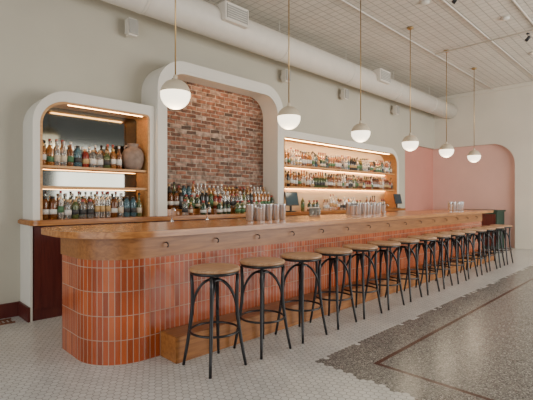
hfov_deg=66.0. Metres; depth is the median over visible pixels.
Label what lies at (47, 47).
wall
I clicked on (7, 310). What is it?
baseboard
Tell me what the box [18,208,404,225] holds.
countertop
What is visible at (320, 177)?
bottle
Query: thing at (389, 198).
trim
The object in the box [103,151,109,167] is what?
bottle
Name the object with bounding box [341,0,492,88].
conduit pipe
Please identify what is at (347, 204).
tin
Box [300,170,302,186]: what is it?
bottle
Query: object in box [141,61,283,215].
trim
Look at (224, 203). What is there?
bottle
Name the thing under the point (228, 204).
bottle
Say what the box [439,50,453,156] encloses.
pendant lamp
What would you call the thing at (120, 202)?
bottle
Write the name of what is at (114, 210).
bottle
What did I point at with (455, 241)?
bar stool
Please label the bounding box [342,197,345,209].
bottle
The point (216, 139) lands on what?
brick wall
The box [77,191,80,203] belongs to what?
bottle
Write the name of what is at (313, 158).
bottle
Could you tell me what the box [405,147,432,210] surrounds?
wall
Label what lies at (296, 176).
bottle
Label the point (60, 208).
bottle
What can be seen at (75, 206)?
bottle
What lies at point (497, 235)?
bar stool
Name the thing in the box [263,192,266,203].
bottle
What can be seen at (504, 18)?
smoke detector
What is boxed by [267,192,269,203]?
bottle
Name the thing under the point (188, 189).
bottle
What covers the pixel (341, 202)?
bottle
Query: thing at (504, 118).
wall
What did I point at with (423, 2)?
smoke detector
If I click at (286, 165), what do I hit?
shelf
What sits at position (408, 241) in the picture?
bar stool
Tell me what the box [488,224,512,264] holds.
bar stool
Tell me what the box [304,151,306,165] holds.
bottle
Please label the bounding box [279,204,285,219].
tin
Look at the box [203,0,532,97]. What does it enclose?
ceiling
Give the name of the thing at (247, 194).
bottle
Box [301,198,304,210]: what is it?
bottle
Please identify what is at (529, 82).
trim
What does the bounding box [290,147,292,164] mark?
bottle
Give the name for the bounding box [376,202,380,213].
tin
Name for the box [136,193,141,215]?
bottle
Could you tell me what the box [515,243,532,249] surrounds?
baseboard
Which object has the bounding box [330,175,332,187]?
bottle
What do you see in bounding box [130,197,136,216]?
bottle
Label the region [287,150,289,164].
bottle
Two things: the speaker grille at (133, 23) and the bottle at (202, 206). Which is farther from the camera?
the bottle at (202, 206)
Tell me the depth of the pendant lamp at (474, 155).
10.09 m
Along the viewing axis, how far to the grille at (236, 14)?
6.29 m
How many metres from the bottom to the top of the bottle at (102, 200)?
0.340 m
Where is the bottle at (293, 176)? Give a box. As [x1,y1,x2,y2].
[292,173,294,186]
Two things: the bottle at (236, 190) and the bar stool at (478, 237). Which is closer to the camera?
the bottle at (236, 190)
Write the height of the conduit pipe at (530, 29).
0.032 m
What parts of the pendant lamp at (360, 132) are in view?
rod, lamp shade, glass globe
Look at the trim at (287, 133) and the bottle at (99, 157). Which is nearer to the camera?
the bottle at (99, 157)
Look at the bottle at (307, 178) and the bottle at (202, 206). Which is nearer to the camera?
the bottle at (202, 206)
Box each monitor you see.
[284,192,298,211]
[393,194,401,207]
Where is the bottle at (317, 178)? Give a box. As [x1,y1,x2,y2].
[316,176,319,186]
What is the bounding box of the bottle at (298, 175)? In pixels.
[297,173,300,186]
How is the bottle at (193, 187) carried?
on the shelf at (213, 210)
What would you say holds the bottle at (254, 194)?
on the shelf at (213, 210)
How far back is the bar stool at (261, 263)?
3.83 m
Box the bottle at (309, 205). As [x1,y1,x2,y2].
[307,200,311,210]
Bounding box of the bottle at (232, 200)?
[230,194,234,207]
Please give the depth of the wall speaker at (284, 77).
8.02 m
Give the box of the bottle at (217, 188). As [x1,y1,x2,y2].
[216,186,219,196]
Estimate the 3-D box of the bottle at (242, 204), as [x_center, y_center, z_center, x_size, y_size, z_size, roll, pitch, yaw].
[-0.399,0.132,6.788,0.095,0.215,0.096,0,0,28]
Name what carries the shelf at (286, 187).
attached to the wall at (47, 47)
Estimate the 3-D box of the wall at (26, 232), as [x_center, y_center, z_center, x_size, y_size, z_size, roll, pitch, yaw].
[-2.818,0.850,4.810,0.025,1.100,0.400,0,0,-45]
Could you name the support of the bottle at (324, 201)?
on the countertop at (45, 222)
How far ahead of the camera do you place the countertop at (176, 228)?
4.13 m
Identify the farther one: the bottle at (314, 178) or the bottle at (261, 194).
the bottle at (314, 178)
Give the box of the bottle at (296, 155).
[295,154,298,164]
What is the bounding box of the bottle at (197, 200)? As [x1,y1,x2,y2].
[195,195,199,208]
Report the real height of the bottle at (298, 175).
0.270 m
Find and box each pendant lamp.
[160,0,190,109]
[277,0,299,129]
[351,0,369,141]
[402,26,418,150]
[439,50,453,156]
[467,67,480,161]
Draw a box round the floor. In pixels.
[0,247,532,399]
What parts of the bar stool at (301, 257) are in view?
leg, leg, seat, seat frame, leg, leg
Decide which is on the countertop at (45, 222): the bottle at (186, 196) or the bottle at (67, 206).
the bottle at (67, 206)
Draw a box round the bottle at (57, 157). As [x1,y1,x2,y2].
[54,140,60,165]
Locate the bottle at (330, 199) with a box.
[329,194,331,209]
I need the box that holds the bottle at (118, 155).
[116,146,121,168]
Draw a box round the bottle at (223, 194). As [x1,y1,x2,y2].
[222,191,225,207]
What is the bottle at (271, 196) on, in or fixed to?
on the shelf at (213, 210)
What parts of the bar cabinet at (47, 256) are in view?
door panel, door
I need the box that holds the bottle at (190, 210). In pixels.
[188,202,192,214]
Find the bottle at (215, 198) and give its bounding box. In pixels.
[213,194,217,207]
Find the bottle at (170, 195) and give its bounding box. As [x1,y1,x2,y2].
[167,191,172,208]
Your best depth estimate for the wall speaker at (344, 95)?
9.44 m
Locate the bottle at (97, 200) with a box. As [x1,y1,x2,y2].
[94,191,99,217]
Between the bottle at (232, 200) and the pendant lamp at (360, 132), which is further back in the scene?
the bottle at (232, 200)
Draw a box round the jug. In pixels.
[122,143,143,169]
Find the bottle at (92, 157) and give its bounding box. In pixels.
[89,150,96,167]
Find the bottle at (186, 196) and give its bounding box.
[183,195,188,208]
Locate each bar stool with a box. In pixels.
[182,263,246,378]
[233,257,291,359]
[275,252,327,343]
[309,247,356,329]
[339,244,381,318]
[365,241,404,309]
[385,238,421,301]
[403,235,439,294]
[420,233,452,288]
[435,231,466,283]
[447,230,477,278]
[460,228,487,274]
[470,227,497,270]
[481,226,504,267]
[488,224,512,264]
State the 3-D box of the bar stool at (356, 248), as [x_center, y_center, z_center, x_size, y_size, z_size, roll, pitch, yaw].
[1.147,0.986,5.033,0.428,0.832,0.428,0,0,-38]
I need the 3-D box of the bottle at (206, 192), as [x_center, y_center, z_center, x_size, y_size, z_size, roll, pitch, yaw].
[-0.950,0.009,6.486,0.079,0.280,0.080,0,0,17]
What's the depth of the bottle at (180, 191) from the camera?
6.12 m
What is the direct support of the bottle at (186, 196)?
on the shelf at (213, 210)
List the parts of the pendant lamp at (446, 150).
rod, lamp shade, glass globe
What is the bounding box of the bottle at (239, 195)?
[238,191,241,203]
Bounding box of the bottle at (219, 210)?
[216,201,222,213]
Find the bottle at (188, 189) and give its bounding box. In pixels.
[186,185,190,198]
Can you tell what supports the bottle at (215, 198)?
on the shelf at (213, 210)
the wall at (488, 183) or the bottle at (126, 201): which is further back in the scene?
the wall at (488, 183)
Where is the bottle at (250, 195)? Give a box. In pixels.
[249,191,252,203]
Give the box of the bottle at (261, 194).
[260,192,263,203]
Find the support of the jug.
on the shelf at (45, 167)
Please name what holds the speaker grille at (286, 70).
attached to the wall speaker at (284, 77)
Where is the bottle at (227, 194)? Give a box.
[226,191,229,207]
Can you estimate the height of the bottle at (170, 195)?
0.270 m
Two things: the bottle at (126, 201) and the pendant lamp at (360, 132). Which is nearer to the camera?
the bottle at (126, 201)
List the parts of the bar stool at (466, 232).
leg, seat, leg, leg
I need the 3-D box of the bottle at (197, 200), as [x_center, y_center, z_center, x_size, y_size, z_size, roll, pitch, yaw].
[-1.073,0.042,6.353,0.096,0.215,0.095,0,0,44]
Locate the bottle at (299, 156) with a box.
[298,155,301,165]
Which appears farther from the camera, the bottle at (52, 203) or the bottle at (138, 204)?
the bottle at (138, 204)
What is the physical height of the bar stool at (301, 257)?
0.832 m
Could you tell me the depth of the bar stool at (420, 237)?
6.20 m
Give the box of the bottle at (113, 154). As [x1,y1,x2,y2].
[110,149,115,168]
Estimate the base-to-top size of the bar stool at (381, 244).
0.832 m
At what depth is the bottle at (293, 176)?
8.00 m
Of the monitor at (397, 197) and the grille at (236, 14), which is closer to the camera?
the grille at (236, 14)
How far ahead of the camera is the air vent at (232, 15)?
6.26 m
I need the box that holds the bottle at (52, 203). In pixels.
[49,196,56,218]
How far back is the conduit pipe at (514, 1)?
7.02 m
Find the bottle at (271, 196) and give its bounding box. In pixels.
[270,195,273,203]
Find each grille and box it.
[129,18,137,34]
[227,2,247,24]
[286,70,290,80]
[381,69,390,82]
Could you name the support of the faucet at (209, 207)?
on the countertop at (176, 228)
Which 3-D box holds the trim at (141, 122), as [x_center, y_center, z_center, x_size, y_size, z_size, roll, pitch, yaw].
[-2.254,-0.465,5.359,1.393,1.408,0.335,0,0,-45]
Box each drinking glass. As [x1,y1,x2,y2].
[309,208,313,215]
[317,208,320,215]
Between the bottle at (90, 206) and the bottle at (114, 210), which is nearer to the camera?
the bottle at (90, 206)
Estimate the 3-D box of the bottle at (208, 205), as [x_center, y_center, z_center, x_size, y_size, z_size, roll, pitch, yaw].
[-0.885,0.144,6.299,0.063,0.190,0.064,0,0,31]
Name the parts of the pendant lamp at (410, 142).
rod, lamp shade, glass globe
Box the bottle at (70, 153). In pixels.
[67,142,73,165]
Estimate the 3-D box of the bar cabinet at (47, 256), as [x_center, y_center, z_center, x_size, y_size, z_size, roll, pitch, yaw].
[0.279,0.851,7.849,8.650,1.098,0.416,0,0,-45]
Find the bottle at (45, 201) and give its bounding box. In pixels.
[43,196,48,218]
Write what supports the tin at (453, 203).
on the countertop at (176, 228)
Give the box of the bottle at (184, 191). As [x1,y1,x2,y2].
[181,185,186,198]
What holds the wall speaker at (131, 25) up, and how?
attached to the wall at (47, 47)
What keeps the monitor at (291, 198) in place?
on the countertop at (45, 222)
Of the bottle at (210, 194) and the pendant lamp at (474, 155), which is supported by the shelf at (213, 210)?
the bottle at (210, 194)
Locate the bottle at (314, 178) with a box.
[313,176,316,186]
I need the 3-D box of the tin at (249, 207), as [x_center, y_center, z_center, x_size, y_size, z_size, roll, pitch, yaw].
[-0.198,0.164,4.929,0.098,0.202,0.098,0,0,-45]
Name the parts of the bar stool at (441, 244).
leg, leg, seat, leg, leg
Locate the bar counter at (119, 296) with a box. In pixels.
[61,213,484,365]
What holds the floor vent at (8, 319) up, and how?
in the floor
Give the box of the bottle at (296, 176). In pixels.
[295,171,297,186]
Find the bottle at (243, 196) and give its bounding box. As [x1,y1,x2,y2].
[242,189,245,203]
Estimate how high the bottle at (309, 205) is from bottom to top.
0.215 m
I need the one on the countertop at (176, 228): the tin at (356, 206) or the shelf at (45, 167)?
the tin at (356, 206)
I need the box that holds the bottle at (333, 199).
[332,194,334,209]
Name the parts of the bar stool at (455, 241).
leg, leg, seat, leg, leg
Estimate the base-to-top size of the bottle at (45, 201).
0.270 m
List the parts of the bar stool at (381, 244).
leg, leg, seat, leg, seat frame, leg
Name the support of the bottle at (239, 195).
on the shelf at (213, 210)
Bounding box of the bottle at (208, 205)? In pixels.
[207,202,210,214]
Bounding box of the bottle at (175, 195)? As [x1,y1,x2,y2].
[173,191,178,208]
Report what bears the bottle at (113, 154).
on the shelf at (45, 167)
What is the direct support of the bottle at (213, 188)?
on the shelf at (213, 210)
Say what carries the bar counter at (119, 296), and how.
on the floor
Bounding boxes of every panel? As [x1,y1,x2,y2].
[43,108,135,200]
[285,141,384,210]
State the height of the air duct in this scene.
0.740 m
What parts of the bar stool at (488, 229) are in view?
seat, leg, leg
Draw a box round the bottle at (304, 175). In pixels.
[303,170,305,186]
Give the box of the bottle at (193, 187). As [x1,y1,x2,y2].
[191,181,194,198]
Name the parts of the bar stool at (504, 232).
seat, leg, leg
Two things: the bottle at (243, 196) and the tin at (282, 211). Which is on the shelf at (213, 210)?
the bottle at (243, 196)
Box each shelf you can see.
[43,165,146,173]
[43,186,146,190]
[167,208,245,215]
[285,164,394,175]
[285,186,394,190]
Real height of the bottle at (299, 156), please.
0.215 m
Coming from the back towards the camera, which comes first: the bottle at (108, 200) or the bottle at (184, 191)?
the bottle at (184, 191)
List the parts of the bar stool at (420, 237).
leg, seat, leg, leg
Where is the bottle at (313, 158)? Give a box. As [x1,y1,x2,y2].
[312,151,314,166]
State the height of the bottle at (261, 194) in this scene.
0.280 m
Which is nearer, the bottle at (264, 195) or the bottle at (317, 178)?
the bottle at (264, 195)
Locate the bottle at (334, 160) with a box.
[333,156,335,168]
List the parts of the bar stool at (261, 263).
leg, leg, seat, seat frame, leg, leg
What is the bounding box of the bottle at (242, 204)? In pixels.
[240,200,244,213]
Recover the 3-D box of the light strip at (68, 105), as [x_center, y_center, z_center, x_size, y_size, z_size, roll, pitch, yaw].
[-2.067,-1.145,5.337,0.980,0.011,0.030,0,0,-45]
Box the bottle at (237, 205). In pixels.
[235,200,240,213]
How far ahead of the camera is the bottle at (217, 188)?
6.79 m
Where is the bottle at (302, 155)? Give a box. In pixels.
[301,150,303,165]
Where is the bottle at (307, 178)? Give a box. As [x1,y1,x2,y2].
[306,171,308,186]
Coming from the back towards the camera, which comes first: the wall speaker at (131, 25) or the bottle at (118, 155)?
the wall speaker at (131, 25)
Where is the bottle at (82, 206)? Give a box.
[79,199,86,217]
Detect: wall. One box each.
[0,0,433,303]
[20,224,32,321]
[167,78,262,189]
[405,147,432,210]
[433,144,514,247]
[434,85,532,243]
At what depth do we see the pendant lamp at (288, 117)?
5.27 m
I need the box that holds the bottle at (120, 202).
[118,194,123,216]
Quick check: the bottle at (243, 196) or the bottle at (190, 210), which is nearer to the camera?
the bottle at (190, 210)
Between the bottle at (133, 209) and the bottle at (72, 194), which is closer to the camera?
the bottle at (72, 194)
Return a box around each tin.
[246,204,253,220]
[253,207,257,219]
[256,208,262,220]
[258,204,265,219]
[266,204,272,219]
[273,204,279,219]
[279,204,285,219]
[345,203,350,214]
[349,205,354,214]
[354,205,358,214]
[356,203,361,214]
[361,203,366,214]
[366,203,369,214]
[371,203,375,213]
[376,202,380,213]
[381,205,385,213]
[448,202,451,210]
[452,202,455,210]
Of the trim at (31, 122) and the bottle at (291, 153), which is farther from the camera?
the bottle at (291, 153)
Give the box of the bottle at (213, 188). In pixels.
[212,186,215,196]
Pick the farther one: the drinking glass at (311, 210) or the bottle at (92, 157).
the drinking glass at (311, 210)
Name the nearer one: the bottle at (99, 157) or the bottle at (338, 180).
the bottle at (99, 157)
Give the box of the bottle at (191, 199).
[189,195,194,208]
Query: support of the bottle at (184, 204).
on the countertop at (45, 222)
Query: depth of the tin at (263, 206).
5.05 m
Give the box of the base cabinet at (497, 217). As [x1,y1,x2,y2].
[463,209,505,249]
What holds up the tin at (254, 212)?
on the countertop at (176, 228)
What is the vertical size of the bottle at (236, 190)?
0.270 m
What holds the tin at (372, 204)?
on the countertop at (176, 228)
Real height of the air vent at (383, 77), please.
0.280 m
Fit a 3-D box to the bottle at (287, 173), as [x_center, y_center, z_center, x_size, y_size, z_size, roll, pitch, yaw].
[0.409,-0.376,7.914,0.088,0.270,0.090,0,0,29]
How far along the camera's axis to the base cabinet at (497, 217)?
11.45 m
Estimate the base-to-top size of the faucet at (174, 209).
0.163 m
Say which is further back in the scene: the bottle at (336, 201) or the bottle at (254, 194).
the bottle at (336, 201)
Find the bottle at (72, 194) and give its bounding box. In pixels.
[70,193,73,204]
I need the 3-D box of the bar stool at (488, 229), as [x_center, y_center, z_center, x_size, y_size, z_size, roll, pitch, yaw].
[4.340,0.986,8.198,0.428,0.832,0.428,0,0,42]
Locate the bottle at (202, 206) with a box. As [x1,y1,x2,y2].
[200,201,205,214]
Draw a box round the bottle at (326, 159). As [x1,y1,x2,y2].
[324,155,328,167]
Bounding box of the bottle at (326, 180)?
[325,173,327,187]
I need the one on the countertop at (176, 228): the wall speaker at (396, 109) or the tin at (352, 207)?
the tin at (352, 207)
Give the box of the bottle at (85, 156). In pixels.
[82,149,88,166]
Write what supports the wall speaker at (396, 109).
attached to the wall at (47, 47)
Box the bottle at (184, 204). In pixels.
[182,199,187,214]
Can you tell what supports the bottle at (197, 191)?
on the shelf at (213, 210)
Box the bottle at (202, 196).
[200,191,204,204]
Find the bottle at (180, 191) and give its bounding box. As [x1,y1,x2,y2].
[179,190,182,208]
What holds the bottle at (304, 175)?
on the shelf at (286, 187)
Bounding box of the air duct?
[101,0,456,118]
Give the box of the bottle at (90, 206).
[87,199,93,217]
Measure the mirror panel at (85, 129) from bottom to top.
1.408 m
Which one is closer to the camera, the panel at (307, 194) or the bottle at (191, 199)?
the bottle at (191, 199)
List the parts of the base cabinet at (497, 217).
door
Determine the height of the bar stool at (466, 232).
0.832 m
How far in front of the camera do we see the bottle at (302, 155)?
8.19 m
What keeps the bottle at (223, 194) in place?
on the shelf at (213, 210)
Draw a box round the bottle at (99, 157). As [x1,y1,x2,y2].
[96,150,102,167]
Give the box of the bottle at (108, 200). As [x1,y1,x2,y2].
[105,191,110,216]
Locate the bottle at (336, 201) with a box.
[335,196,337,209]
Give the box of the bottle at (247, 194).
[246,192,249,203]
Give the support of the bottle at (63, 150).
on the shelf at (45, 167)
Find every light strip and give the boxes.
[68,105,142,116]
[285,138,388,154]
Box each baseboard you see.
[0,301,18,318]
[18,301,29,322]
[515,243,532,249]
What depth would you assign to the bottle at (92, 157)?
5.26 m
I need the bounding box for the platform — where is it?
[161,249,493,363]
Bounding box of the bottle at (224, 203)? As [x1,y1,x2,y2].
[223,202,225,213]
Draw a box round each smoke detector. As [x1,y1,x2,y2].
[421,0,429,5]
[501,16,509,20]
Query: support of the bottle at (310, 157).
on the shelf at (286, 165)
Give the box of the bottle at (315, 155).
[314,154,317,166]
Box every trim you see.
[23,91,154,219]
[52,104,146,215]
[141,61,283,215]
[284,129,398,206]
[285,139,395,207]
[438,81,532,99]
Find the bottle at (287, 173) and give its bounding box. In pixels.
[286,172,289,185]
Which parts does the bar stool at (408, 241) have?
leg, seat, leg, leg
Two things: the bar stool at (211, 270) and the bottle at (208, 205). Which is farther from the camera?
the bottle at (208, 205)
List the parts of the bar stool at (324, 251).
leg, leg, seat, seat frame, leg, leg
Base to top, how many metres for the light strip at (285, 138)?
0.011 m
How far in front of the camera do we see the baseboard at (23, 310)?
4.74 m
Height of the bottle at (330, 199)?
0.340 m
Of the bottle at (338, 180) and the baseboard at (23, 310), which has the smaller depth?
the baseboard at (23, 310)
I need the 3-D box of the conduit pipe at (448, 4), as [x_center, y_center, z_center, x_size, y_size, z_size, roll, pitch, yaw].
[1.341,-3.220,5.131,17.130,0.026,0.026,0,0,-45]
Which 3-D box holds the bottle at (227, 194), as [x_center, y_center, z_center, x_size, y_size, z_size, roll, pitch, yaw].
[-0.644,0.009,6.788,0.080,0.280,0.079,0,0,-42]
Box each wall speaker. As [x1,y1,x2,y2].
[125,17,137,37]
[280,69,290,82]
[340,89,348,99]
[391,105,399,114]
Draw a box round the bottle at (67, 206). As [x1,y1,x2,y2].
[64,199,71,218]
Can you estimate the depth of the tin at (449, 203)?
9.12 m
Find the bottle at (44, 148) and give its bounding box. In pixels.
[43,143,45,164]
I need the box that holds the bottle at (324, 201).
[323,199,326,209]
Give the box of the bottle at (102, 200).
[100,191,104,216]
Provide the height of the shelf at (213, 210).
0.179 m
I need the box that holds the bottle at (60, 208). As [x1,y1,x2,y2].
[57,191,63,218]
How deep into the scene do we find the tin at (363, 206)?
6.90 m
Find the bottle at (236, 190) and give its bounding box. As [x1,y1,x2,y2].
[234,187,238,195]
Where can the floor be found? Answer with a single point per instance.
(471, 339)
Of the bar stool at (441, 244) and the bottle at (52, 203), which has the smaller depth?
the bottle at (52, 203)
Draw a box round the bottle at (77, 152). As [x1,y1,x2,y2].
[74,145,81,166]
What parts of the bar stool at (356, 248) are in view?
leg, leg, seat, leg, seat frame, leg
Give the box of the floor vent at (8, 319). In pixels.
[0,318,14,324]
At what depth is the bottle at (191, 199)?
6.25 m
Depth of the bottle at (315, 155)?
8.48 m
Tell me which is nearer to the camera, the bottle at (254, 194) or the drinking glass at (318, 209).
the drinking glass at (318, 209)
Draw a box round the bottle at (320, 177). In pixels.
[319,176,322,187]
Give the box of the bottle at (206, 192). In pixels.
[205,191,208,207]
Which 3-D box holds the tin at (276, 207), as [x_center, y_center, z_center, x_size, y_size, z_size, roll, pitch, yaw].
[0.121,0.164,5.204,0.098,0.202,0.098,0,0,-45]
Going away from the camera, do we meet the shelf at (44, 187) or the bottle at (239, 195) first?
the shelf at (44, 187)
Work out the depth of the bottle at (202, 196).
6.39 m
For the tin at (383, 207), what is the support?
on the countertop at (176, 228)
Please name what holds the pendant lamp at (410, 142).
hanging from the ceiling
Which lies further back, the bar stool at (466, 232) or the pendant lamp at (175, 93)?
the bar stool at (466, 232)
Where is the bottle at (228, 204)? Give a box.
[227,202,230,213]
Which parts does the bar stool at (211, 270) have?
leg, leg, seat, seat frame, leg, leg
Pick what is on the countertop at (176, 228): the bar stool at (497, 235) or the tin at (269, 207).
the tin at (269, 207)
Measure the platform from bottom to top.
0.225 m
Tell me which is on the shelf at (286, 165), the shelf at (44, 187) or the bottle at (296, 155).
the bottle at (296, 155)
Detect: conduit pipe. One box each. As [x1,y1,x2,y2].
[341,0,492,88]
[435,29,532,54]
[442,0,532,75]
[512,0,532,23]
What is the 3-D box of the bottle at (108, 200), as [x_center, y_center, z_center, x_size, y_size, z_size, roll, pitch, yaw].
[-2.080,0.069,5.383,0.068,0.340,0.067,0,0,21]
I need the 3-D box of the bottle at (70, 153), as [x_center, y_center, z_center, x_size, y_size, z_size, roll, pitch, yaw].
[-2.435,-0.555,5.096,0.074,0.310,0.073,0,0,27]
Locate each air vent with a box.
[217,0,248,28]
[372,68,390,84]
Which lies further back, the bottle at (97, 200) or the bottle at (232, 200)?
the bottle at (232, 200)
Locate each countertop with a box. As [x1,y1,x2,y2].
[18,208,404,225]
[41,209,492,238]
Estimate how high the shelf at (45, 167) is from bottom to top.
0.036 m
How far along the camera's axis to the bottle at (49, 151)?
4.90 m
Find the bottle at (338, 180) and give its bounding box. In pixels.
[337,174,339,187]
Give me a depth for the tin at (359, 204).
6.85 m
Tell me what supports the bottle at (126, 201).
on the countertop at (45, 222)
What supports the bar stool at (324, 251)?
on the floor
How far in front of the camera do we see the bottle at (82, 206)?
5.12 m
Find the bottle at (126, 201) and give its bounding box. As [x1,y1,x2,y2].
[123,197,129,216]
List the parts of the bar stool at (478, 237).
leg, seat, leg, leg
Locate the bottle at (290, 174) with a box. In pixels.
[289,169,292,186]
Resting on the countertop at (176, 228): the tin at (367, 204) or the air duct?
the tin at (367, 204)
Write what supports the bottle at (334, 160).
on the shelf at (286, 165)
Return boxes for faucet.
[170,208,175,221]
[205,207,210,219]
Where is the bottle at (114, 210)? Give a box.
[111,197,117,216]
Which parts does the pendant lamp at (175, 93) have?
glass globe, rod, lamp shade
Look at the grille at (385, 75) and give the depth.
9.47 m
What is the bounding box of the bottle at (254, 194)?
[253,192,256,203]
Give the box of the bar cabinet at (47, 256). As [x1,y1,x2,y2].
[33,211,395,320]
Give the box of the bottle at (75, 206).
[71,199,78,217]
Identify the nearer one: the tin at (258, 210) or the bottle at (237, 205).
the tin at (258, 210)
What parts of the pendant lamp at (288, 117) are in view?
rod, lamp shade, glass globe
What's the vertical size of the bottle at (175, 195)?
0.270 m
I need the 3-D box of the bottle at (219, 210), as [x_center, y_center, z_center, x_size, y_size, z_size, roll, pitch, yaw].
[-0.739,0.132,6.444,0.096,0.215,0.095,0,0,16]
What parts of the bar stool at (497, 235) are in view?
seat, leg, leg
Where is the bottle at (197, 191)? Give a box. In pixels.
[195,183,199,198]
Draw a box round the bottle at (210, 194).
[209,192,212,207]
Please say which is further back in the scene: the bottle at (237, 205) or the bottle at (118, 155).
the bottle at (237, 205)
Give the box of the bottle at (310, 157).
[309,154,311,166]
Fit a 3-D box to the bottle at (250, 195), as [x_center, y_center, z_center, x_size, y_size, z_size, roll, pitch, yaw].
[-0.272,0.009,7.157,0.079,0.280,0.080,0,0,19]
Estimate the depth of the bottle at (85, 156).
5.19 m
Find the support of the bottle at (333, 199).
on the countertop at (45, 222)
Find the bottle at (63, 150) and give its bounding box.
[61,141,66,165]
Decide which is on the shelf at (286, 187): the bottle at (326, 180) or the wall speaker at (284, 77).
the bottle at (326, 180)
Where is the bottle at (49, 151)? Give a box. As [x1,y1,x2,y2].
[46,142,53,164]
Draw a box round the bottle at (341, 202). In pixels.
[340,199,342,209]
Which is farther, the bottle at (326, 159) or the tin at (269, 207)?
the bottle at (326, 159)
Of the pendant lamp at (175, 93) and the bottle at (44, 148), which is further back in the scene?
the bottle at (44, 148)
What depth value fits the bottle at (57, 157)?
4.96 m
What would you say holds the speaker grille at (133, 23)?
attached to the wall speaker at (131, 25)

